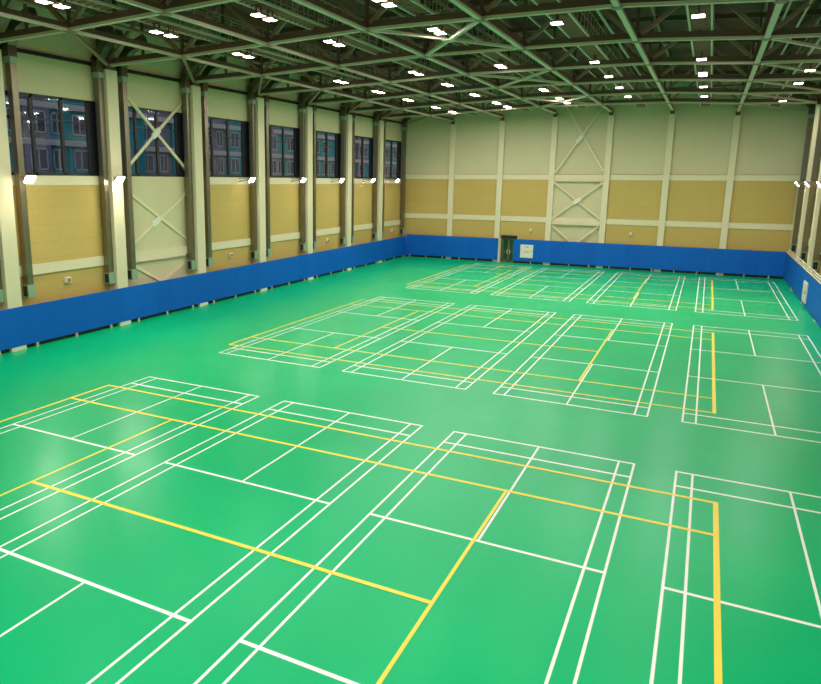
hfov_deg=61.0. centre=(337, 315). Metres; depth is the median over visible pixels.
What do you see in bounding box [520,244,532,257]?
sign
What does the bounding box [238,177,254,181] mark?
floodlight
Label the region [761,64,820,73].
brace
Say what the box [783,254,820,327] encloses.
fence
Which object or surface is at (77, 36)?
brace
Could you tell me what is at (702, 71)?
ceiling lamp
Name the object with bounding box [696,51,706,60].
ceiling lamp
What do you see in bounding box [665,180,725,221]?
acoustic panel
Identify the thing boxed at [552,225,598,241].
brace
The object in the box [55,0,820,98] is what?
ceiling
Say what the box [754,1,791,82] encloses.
pipe
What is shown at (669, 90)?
roof truss
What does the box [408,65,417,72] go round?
ceiling lamp
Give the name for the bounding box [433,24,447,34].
ceiling lamp
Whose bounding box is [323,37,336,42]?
ceiling lamp
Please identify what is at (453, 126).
column
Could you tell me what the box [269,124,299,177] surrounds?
window
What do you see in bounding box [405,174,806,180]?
trim
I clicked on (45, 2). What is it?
ceiling lamp
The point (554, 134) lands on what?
column
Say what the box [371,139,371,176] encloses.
blind
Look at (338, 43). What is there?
ceiling lamp
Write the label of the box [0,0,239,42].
roof truss
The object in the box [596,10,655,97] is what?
pipe
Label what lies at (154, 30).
ceiling lamp
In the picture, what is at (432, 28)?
ceiling lamp
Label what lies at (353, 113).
ventilation duct
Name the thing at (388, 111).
ventilation duct
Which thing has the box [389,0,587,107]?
catwalk
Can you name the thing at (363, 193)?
acoustic panel
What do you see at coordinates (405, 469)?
floor
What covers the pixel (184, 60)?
brace
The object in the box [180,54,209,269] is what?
ventilation duct
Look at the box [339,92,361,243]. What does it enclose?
ventilation duct
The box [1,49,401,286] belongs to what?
wall
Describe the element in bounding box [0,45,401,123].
trim
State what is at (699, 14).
ceiling lamp
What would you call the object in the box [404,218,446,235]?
acoustic panel
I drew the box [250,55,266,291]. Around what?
column
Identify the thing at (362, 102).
brace
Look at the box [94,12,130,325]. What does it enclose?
column
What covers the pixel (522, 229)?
acoustic panel
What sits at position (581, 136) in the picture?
brace
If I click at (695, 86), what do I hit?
catwalk
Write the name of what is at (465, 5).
tie
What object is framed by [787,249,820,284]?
wall rail
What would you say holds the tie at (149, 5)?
attached to the roof truss at (749, 58)
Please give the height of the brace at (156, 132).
3.872 m
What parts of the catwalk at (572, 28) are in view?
railing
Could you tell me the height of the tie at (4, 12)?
0.496 m
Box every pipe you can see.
[13,0,433,109]
[376,1,547,92]
[509,0,620,99]
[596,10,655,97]
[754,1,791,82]
[758,0,812,96]
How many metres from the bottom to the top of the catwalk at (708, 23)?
0.972 m
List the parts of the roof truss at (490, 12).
web post, web post, web post, web post, web post, web post, web post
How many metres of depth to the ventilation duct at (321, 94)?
50.22 m
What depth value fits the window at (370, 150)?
59.07 m
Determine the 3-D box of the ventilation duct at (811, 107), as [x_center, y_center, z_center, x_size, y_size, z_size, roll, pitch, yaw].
[33.534,-10.589,50.952,1.804,11.644,0.400,6,13,27]
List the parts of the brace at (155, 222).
gusset plate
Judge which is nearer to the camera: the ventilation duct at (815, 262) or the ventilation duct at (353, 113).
the ventilation duct at (815, 262)
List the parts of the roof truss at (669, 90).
web post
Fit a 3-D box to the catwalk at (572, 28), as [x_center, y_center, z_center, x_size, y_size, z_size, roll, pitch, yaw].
[12.813,-12.946,33.663,0.808,0.972,48.400,6,13,27]
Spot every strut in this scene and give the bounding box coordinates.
[551,223,599,225]
[554,180,602,181]
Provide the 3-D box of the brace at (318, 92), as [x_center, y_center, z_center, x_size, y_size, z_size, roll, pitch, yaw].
[-1.538,-14.170,44.819,0.128,0.192,6.933,-1,11,-8]
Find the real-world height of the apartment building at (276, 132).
27.440 m
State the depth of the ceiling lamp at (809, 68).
31.88 m
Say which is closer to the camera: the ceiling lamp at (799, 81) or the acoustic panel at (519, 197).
the ceiling lamp at (799, 81)
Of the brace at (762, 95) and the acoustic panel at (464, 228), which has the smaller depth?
the brace at (762, 95)
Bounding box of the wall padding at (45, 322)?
[0,236,405,354]
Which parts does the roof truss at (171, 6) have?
web post, web post, web post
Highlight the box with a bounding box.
[64,277,71,282]
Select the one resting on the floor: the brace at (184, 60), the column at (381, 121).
the column at (381, 121)
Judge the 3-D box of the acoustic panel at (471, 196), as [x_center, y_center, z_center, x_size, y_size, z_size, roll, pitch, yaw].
[12.472,-10.790,62.866,4.000,3.184,0.038,6,13,27]
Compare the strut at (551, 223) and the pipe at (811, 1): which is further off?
the strut at (551, 223)
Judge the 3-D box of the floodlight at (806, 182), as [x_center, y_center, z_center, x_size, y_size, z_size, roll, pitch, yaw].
[28.653,-7.968,41.764,0.688,0.324,0.480,6,13,27]
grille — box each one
[23,286,27,296]
[105,274,108,282]
[813,262,817,268]
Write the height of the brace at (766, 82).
0.240 m
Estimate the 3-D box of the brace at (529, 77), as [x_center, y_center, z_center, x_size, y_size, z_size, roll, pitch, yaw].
[10.312,-13.240,38.640,4.370,0.152,5.990,6,13,27]
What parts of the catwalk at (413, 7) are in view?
railing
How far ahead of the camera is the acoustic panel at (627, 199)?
56.67 m
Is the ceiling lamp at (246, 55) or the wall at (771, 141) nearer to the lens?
the ceiling lamp at (246, 55)
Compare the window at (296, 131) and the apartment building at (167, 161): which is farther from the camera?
the apartment building at (167, 161)
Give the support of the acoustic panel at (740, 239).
attached to the wall at (771, 141)
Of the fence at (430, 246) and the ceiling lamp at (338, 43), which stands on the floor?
the fence at (430, 246)
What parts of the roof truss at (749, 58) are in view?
web post, web post, web post, web post, web post, web post, web post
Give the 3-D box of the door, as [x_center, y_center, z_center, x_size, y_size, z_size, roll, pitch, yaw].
[15.398,-6.031,62.233,1.448,2.400,0.336,6,13,27]
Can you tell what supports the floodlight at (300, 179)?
attached to the wall at (35, 74)
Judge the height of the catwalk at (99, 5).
0.972 m
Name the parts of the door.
pane, pane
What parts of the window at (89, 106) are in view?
sash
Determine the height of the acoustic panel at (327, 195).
3.392 m
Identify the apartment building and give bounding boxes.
[5,95,146,173]
[144,111,241,174]
[272,127,334,176]
[355,137,396,177]
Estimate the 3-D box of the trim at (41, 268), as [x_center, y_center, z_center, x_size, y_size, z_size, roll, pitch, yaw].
[-5.468,-4.870,45.003,0.128,0.448,49.840,6,13,27]
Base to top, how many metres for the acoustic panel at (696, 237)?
3.432 m
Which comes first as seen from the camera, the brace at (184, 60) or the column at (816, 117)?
the brace at (184, 60)
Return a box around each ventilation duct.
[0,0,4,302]
[1,6,36,297]
[90,29,123,283]
[115,35,147,279]
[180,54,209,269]
[200,56,223,266]
[247,77,267,258]
[263,74,286,256]
[298,82,318,250]
[312,91,326,248]
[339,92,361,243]
[351,101,364,242]
[372,100,393,238]
[382,102,400,237]
[399,108,420,233]
[790,94,815,251]
[799,80,820,259]
[810,67,820,269]
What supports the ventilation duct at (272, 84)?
attached to the wall at (35, 74)
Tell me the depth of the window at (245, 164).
42.42 m
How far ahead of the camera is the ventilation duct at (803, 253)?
45.26 m
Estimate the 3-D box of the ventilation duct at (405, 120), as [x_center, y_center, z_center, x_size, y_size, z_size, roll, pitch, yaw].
[6.804,-13.492,64.818,1.788,11.644,0.400,6,13,27]
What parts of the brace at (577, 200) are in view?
gusset plate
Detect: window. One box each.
[4,90,98,175]
[122,106,184,176]
[208,116,249,176]
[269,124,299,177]
[316,131,340,177]
[354,136,372,178]
[385,140,400,178]
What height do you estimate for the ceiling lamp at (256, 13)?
0.344 m
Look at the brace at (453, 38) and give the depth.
27.60 m
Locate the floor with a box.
[0,256,820,683]
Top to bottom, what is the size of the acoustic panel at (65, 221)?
3.392 m
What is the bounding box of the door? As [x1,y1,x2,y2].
[500,235,517,261]
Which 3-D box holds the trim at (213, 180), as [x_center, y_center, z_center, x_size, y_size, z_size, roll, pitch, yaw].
[-0.952,-10.264,52.633,0.080,0.424,30.560,6,13,27]
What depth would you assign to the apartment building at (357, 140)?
114.04 m
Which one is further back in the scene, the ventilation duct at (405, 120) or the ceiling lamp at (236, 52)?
the ventilation duct at (405, 120)
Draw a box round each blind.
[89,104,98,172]
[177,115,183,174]
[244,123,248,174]
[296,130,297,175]
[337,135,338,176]
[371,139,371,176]
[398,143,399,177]
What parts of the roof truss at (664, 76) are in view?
web post, web post, web post, web post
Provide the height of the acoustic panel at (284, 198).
3.392 m
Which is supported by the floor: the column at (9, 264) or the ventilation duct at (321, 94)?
the column at (9, 264)
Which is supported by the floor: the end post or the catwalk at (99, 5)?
the end post
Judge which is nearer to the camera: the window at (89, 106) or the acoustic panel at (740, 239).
the window at (89, 106)
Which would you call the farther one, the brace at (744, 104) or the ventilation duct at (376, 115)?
the ventilation duct at (376, 115)
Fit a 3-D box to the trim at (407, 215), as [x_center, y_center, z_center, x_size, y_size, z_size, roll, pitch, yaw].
[20.365,-8.136,59.089,32.240,0.448,0.112,6,13,27]
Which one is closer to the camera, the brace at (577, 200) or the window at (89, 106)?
the window at (89, 106)
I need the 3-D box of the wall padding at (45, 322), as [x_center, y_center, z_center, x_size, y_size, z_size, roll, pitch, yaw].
[-5.010,-2.584,45.221,0.216,1.965,48.920,6,13,27]
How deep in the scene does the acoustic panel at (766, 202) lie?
52.53 m
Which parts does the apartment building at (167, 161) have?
pane, pane, pane, pane, pane, pane, pane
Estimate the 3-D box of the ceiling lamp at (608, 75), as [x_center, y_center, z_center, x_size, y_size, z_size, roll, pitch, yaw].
[14.476,-12.914,36.875,0.432,0.344,0.416,6,13,27]
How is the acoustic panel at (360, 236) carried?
attached to the wall at (35, 74)
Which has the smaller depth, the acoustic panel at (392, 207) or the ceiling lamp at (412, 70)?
the ceiling lamp at (412, 70)
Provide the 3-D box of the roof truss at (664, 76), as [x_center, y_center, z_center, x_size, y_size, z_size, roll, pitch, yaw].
[11.726,-14.527,41.164,31.572,2.648,0.240,6,13,27]
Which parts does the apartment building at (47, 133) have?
pane, pane, pane, pane, pane, pane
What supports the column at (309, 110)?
on the floor
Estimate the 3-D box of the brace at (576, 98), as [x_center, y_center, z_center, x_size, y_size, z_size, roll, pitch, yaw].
[16.093,-15.315,49.352,4.370,0.152,5.918,6,13,27]
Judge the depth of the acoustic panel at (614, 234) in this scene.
57.22 m
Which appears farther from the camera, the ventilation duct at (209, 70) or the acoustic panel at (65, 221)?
the ventilation duct at (209, 70)
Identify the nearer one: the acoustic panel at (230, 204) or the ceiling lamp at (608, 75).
the ceiling lamp at (608, 75)
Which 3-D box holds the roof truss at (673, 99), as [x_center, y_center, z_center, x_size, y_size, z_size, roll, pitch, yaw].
[17.491,-16.597,51.844,31.572,2.648,0.240,6,13,27]
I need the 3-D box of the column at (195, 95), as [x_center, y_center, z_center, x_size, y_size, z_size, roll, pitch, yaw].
[-8.018,-8.046,38.820,0.680,15.120,0.720,6,13,27]
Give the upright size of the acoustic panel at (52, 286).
2.792 m
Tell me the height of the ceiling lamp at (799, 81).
0.344 m
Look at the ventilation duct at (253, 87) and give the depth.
43.53 m
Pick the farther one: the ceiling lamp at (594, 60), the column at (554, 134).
the column at (554, 134)
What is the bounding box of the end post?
[497,238,499,261]
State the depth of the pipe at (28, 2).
31.31 m
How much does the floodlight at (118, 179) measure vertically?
0.324 m
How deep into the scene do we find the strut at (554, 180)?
58.05 m
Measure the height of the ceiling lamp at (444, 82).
0.344 m
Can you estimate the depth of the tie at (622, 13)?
28.41 m
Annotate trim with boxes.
[0,0,403,121]
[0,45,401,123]
[11,175,99,184]
[19,220,399,276]
[210,177,400,183]
[404,213,799,230]
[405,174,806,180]
[517,174,682,174]
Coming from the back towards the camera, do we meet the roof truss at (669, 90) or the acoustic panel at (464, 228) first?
the acoustic panel at (464, 228)
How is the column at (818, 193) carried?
on the floor
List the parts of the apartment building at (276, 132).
pane, pane, pane, pane, pane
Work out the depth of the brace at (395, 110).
55.67 m
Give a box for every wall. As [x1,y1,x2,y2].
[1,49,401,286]
[402,80,818,276]
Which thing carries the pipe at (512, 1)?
attached to the roof truss at (749, 58)
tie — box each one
[0,6,454,123]
[116,0,503,120]
[292,0,557,116]
[449,0,613,114]
[610,0,674,113]
[735,0,787,114]
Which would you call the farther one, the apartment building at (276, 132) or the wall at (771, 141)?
the apartment building at (276, 132)
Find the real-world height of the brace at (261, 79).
0.192 m
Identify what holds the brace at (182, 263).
attached to the wall at (35, 74)
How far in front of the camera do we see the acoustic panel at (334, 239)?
53.89 m
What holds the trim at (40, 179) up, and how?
attached to the wall at (35, 74)
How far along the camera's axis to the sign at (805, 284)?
40.44 m
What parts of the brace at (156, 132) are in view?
gusset plate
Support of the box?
attached to the acoustic panel at (52, 286)
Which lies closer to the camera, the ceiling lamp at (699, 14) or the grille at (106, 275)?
the ceiling lamp at (699, 14)
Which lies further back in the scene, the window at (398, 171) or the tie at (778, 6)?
the window at (398, 171)
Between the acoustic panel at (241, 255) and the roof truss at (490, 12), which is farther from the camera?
the acoustic panel at (241, 255)
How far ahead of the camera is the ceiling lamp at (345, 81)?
39.00 m
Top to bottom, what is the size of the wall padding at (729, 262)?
2.128 m
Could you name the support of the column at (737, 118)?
on the floor
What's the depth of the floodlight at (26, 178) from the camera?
28.56 m
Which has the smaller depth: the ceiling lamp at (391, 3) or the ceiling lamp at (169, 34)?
the ceiling lamp at (391, 3)
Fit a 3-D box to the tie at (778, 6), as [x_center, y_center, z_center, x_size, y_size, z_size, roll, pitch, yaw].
[18.601,-11.222,30.642,0.320,0.496,49.600,6,13,27]
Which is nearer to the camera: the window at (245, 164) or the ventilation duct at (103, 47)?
the ventilation duct at (103, 47)
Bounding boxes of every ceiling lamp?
[34,0,54,4]
[52,0,71,8]
[149,22,164,33]
[163,26,178,37]
[232,50,244,55]
[242,49,255,58]
[250,4,266,17]
[262,9,278,21]
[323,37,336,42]
[332,36,345,46]
[333,75,342,81]
[340,77,349,83]
[371,86,380,91]
[381,0,397,7]
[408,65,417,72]
[414,68,424,75]
[427,25,440,31]
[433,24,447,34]
[441,78,449,84]
[494,58,504,66]
[550,14,564,24]
[589,55,599,63]
[604,70,613,77]
[691,5,705,18]
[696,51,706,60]
[698,66,707,73]
[793,80,803,84]
[804,63,815,71]
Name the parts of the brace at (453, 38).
gusset plate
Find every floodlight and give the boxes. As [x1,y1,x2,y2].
[20,175,35,182]
[113,176,124,182]
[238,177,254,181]
[291,178,305,181]
[805,181,816,186]
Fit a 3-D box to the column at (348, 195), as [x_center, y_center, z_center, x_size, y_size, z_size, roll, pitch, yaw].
[0.699,-11.174,54.969,0.680,15.120,0.720,6,13,27]
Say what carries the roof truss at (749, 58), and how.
attached to the ceiling
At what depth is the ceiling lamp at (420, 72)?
36.88 m
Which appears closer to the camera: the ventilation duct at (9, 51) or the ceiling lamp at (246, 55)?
the ventilation duct at (9, 51)
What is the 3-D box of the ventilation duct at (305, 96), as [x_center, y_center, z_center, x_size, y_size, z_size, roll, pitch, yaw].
[-1.894,-10.369,48.703,1.788,11.644,0.400,6,13,27]
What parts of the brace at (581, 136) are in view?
gusset plate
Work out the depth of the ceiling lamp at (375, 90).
42.69 m
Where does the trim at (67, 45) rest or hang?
attached to the wall at (35, 74)
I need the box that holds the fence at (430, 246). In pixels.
[406,234,498,261]
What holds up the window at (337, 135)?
in the wall at (35, 74)
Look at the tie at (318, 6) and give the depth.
29.02 m
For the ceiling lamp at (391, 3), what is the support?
hanging from the catwalk at (413, 7)
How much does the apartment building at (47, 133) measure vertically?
27.440 m
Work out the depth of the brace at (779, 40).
26.31 m
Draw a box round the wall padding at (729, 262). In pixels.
[513,239,786,278]
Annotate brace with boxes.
[72,33,107,65]
[123,190,186,251]
[127,95,184,170]
[136,254,185,280]
[183,59,194,81]
[258,78,262,94]
[308,91,320,104]
[348,101,363,111]
[372,21,517,55]
[381,110,399,118]
[409,116,427,123]
[471,70,569,87]
[526,96,598,106]
[551,182,602,219]
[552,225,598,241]
[555,106,603,172]
[744,104,805,111]
[748,94,817,102]
[754,81,820,90]
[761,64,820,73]
[771,39,820,48]
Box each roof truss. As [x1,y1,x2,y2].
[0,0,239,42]
[109,0,795,66]
[194,0,820,82]
[259,9,820,94]
[309,37,820,104]
[350,63,820,112]
[382,70,817,118]
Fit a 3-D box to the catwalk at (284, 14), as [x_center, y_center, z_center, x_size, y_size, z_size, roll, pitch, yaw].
[4.862,-13.880,37.774,0.808,0.972,48.400,6,13,27]
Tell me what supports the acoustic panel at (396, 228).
attached to the wall at (35, 74)
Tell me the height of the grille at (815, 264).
0.440 m
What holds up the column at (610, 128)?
on the floor
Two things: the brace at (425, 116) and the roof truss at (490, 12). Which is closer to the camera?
the roof truss at (490, 12)
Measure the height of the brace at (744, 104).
0.240 m
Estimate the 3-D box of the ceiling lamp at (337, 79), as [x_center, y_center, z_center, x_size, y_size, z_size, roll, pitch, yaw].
[0.026,-13.201,38.404,0.432,0.344,0.416,6,13,27]
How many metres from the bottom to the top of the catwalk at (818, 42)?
0.972 m
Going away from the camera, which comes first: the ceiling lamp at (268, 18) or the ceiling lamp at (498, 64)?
the ceiling lamp at (268, 18)
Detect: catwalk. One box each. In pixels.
[63,0,480,114]
[234,0,532,110]
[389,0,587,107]
[531,0,648,106]
[614,81,785,89]
[685,4,714,105]
[767,17,820,107]
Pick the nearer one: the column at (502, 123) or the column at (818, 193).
the column at (818, 193)
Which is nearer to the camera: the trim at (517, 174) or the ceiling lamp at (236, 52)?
the ceiling lamp at (236, 52)
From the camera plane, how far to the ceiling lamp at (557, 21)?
24.36 m
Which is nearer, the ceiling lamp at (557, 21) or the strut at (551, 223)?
the ceiling lamp at (557, 21)
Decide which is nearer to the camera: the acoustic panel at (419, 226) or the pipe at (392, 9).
the pipe at (392, 9)
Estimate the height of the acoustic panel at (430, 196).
3.184 m
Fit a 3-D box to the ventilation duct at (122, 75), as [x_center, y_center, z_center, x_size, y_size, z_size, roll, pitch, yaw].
[-9.869,-7.507,33.929,1.788,11.644,0.416,6,13,27]
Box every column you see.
[0,49,26,351]
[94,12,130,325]
[184,37,207,305]
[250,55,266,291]
[301,71,313,279]
[341,88,351,270]
[373,92,383,262]
[446,118,456,258]
[494,116,505,261]
[543,114,558,264]
[596,112,614,267]
[654,110,675,271]
[716,107,741,274]
[790,82,820,290]
[800,163,820,303]
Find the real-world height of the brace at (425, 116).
0.192 m
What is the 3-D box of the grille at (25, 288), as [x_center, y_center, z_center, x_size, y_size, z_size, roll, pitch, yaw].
[-13.490,-1.057,29.813,0.240,0.440,0.012,6,13,27]
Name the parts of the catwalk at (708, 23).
railing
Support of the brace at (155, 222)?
attached to the wall at (35, 74)
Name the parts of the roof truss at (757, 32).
web post, web post, web post, web post, web post, web post, web post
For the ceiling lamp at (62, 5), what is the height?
0.344 m
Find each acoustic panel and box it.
[12,185,103,265]
[20,265,108,305]
[206,245,252,272]
[210,184,250,241]
[266,238,300,261]
[270,184,299,234]
[313,233,340,252]
[316,184,340,229]
[351,228,372,245]
[354,184,372,224]
[382,225,401,239]
[384,184,400,221]
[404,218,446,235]
[405,179,448,213]
[452,219,494,237]
[453,179,496,214]
[500,221,545,239]
[501,180,547,216]
[605,224,657,245]
[606,180,662,219]
[663,226,720,268]
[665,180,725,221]
[726,228,790,269]
[729,181,796,223]
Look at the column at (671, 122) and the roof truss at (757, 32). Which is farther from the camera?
the column at (671, 122)
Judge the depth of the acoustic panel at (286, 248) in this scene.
48.41 m
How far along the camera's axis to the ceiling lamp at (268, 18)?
24.39 m
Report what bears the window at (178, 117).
in the wall at (35, 74)

